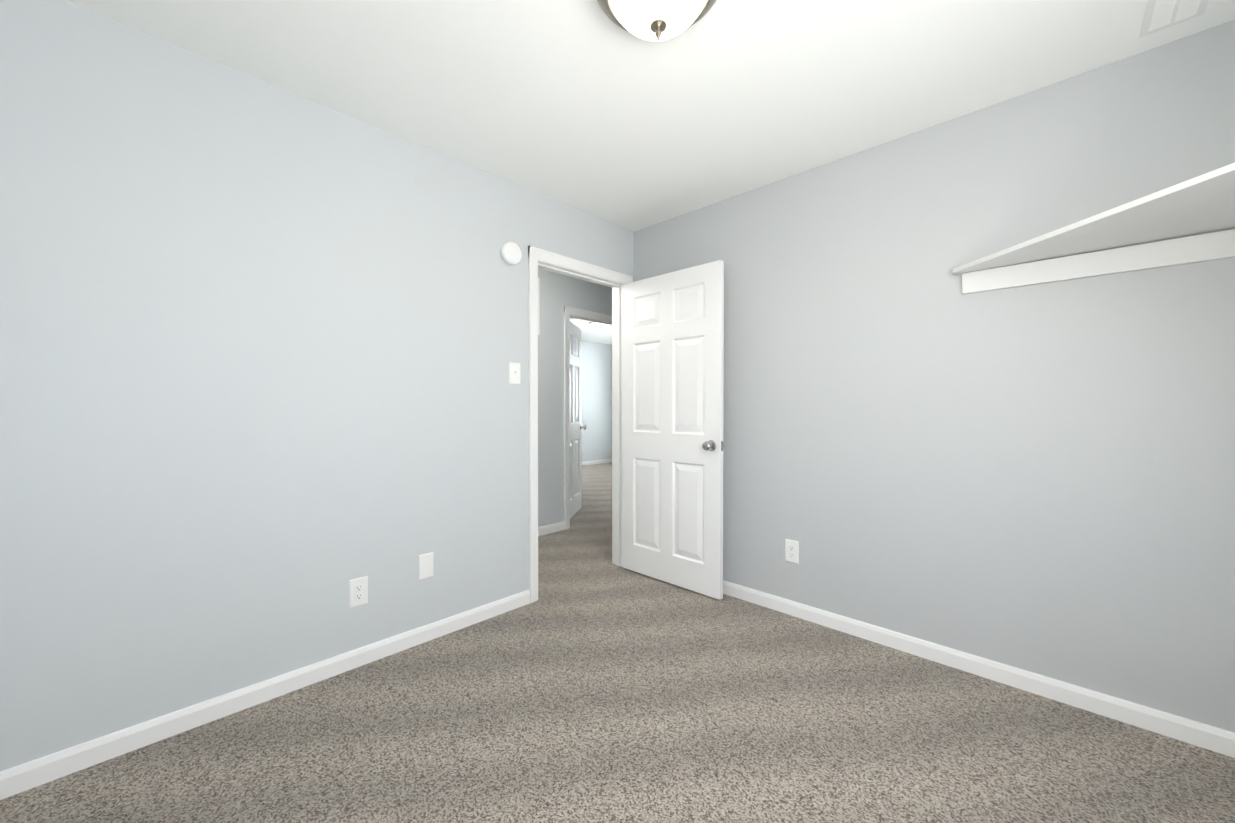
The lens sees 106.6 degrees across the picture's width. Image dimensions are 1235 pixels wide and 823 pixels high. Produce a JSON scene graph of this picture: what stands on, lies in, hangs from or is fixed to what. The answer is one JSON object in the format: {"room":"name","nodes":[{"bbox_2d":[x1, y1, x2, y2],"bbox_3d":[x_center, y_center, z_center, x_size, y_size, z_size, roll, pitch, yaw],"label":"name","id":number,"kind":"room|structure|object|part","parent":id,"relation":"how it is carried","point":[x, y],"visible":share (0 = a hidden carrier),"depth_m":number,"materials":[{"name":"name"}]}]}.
{"room":"empty bedroom","nodes":[
{"label":"empty bedroom","id":0,"kind":"room"},
{"bbox_2d":[0,0,633,770],"bbox_3d":[-0.417,-0.090,2.912,0.120,2.440,4.920,1,1,44],"label":"wall","id":1,"kind":"structure","parent":0,"point":[262,398],"depth_m":1.73,"materials":[{"name":"paint"}]},
{"bbox_2d":[0,590,529,799],"bbox_3d":[-1.246,1.102,1.970,0.014,0.078,2.091,1,1,44],"label":"baseboard","id":2,"kind":"structure","parent":1,"relation":"attached to","point":[122,742],"depth_m":1.72,"materials":[{"name":"paint"}]},
{"bbox_2d":[349,576,367,607],"bbox_3d":[-1.158,0.808,2.061,0.008,0.124,0.076,1,1,44],"label":"electrical outlet","id":3,"kind":"object","parent":1,"relation":"attached to","point":[358,591],"visible":1,"depth_m":2.06,"materials":[{"name":"white plastic"}]},
{"bbox_2d":[419,552,433,579],"bbox_3d":[-0.947,0.766,2.280,0.007,0.122,0.074,1,1,44],"label":"electrical outlet cover","id":4,"kind":"object","parent":1,"relation":"attached to","point":[426,565],"visible":1,"depth_m":2.28,"materials":[{"name":"white plastic"}]},
{"bbox_2d":[501,242,521,264],"bbox_3d":[-0.598,-0.893,2.596,0.044,0.123,0.123,1,1,44],"label":"smoke detector","id":5,"kind":"object","parent":1,"relation":"attached to","point":[511,253],"visible":0.98,"depth_m":2.58,"materials":[{"name":"white plastic"}]},
{"bbox_2d":[509,362,519,383],"bbox_3d":[-0.585,-0.219,2.637,0.016,0.122,0.074,1,1,44],"label":"light switch","id":6,"kind":"object","parent":1,"relation":"attached to","point":[514,373],"visible":1,"depth_m":2.63,"materials":[{"name":"white plastic"}]},
{"bbox_2d":[528,246,632,602],"bbox_3d":[-0.258,0.077,3.079,0.158,2.102,0.896,1,1,44],"label":"door frame","id":7,"kind":"structure","parent":1,"relation":"attached to","point":[560,264],"depth_m":2.92,"materials":[{"name":"paint"}]},
{"bbox_2d":[622,260,723,599],"bbox_3d":[0.334,0.110,3.011,0.813,2.015,0.167,1,1,44],"label":"door","id":8,"kind":"structure","parent":7,"relation":"attached to","point":[672,410],"depth_m":2.96,"materials":[{"name":"paint"}]},
{"bbox_3d":[0.589,0.205,2.765,0.103,0.066,0.167,1,1,44],"label":"knob","id":9,"kind":"part","parent":8,"relation":"part of","materials":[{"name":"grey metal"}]},
{"bbox_2d":[538,268,611,526],"bbox_3d":[-1.313,-0.098,3.582,0.120,2.440,3.900,1,1,44],"label":"wall","id":10,"kind":"structure","parent":0,"point":[553,294],"depth_m":4.25,"materials":[{"name":"paint"}]},
{"bbox_2d":[538,521,564,535],"bbox_3d":[-1.558,1.087,3.245,0.014,0.078,3.053,1,1,44],"label":"baseboard","id":11,"kind":"structure","parent":10,"relation":"attached to","point":[559,526],"depth_m":4.22,"materials":[{"name":"paint"}]},
{"bbox_2d":[570,322,585,518],"bbox_3d":[-0.477,0.088,4.852,0.167,2.015,0.763,0,1,8],"label":"door","id":12,"kind":"structure","parent":10,"relation":"in","point":[576,426],"depth_m":4.94,"materials":[{"name":"paint"}]},
{"bbox_2d":[564,306,611,529],"bbox_3d":[-0.237,0.058,4.699,0.158,2.102,0.894,1,1,44],"label":"door frame","id":13,"kind":"structure","parent":10,"relation":"attached to","point":[580,314],"depth_m":4.35,"materials":[{"name":"paint"}]},
{"bbox_2d":[581,340,611,461],"bbox_3d":[-1.843,-0.148,7.843,0.120,2.440,4.900,1,1,44],"label":"wall","id":14,"kind":"structure","parent":0,"point":[596,374],"depth_m":9.23,"materials":[{"name":"paint"}]},
{"bbox_2d":[582,458,611,465],"bbox_3d":[-1.795,1.034,7.811,0.014,0.078,4.900,1,1,44],"label":"baseboard","id":15,"kind":"structure","parent":14,"relation":"attached to","point":[603,460],"depth_m":9.23,"materials":[{"name":"paint"}]},
{"bbox_2d":[0,462,1234,822],"bbox_3d":[0.013,1.163,4.367,7.640,0.100,7.590,1,1,44],"label":"floor","id":16,"kind":"structure","parent":0,"point":[592,684],"depth_m":1.60,"materials":[{"name":"carpet"}]},
{"bbox_2d":[67,0,1234,343],"bbox_3d":[0.013,-1.377,4.337,7.640,0.100,7.590,1,1,44],"label":"ceiling","id":17,"kind":"structure","parent":0,"point":[589,106],"depth_m":1.75,"materials":[{"name":"paint"}]},
{"bbox_2d":[589,322,609,328],"bbox_3d":[-0.267,-1.314,7.101,0.340,0.090,0.340,1,1,44],"label":"light","id":18,"kind":"object","parent":17,"relation":"attached to","point":[595,325],"visible":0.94,"depth_m":7.01,"materials":[{"name":"glass"}]},
{"bbox_2d":[597,0,715,40],"bbox_3d":[0.121,-1.195,1.359,0.400,0.194,0.400,1,1,44],"label":"ceiling light","id":19,"kind":"object","parent":17,"relation":"attached to","point":[655,20],"visible":1,"depth_m":1.35,"materials":[{"name":"white glass"}]},
{"bbox_2d":[1140,0,1208,37],"bbox_3d":[1.751,-1.290,1.435,0.138,0.005,0.293,1,1,44],"label":"ceiling vent","id":20,"kind":"object","parent":17,"relation":"in","point":[1159,15],"visible":1,"depth_m":1.49,"materials":[{"name":"metal"}]},
{"bbox_2d":[634,20,1234,732],"bbox_3d":[1.266,-0.083,2.359,3.070,2.440,0.120,1,1,44],"label":"wall","id":21,"kind":"structure","parent":0,"point":[1038,478],"depth_m":1.94,"materials":[{"name":"paint"}]},
{"bbox_2d":[785,539,798,563],"bbox_3d":[0.971,0.779,2.564,0.076,0.124,0.008,1,1,44],"label":"electrical outlet","id":22,"kind":"object","parent":21,"relation":"attached to","point":[792,551],"visible":1,"depth_m":2.56,"materials":[{"name":"white plastic"}]},
{"bbox_2d":[723,580,1234,757],"bbox_3d":[1.169,1.098,2.373,2.930,0.078,0.014,1,1,44],"label":"baseboard","id":23,"kind":"structure","parent":21,"relation":"attached to","point":[1212,738],"depth_m":1.90,"materials":[{"name":"paint"}]},
{"bbox_2d":[953,162,1234,293],"bbox_3d":[1.538,-0.567,1.341,1.037,0.119,0.960,1,1,44],"label":"closet shelf","id":24,"kind":"object","parent":21,"relation":"attached to","point":[1203,203],"visible":1,"depth_m":1.59,"materials":[{"name":"paint"}]}
]}

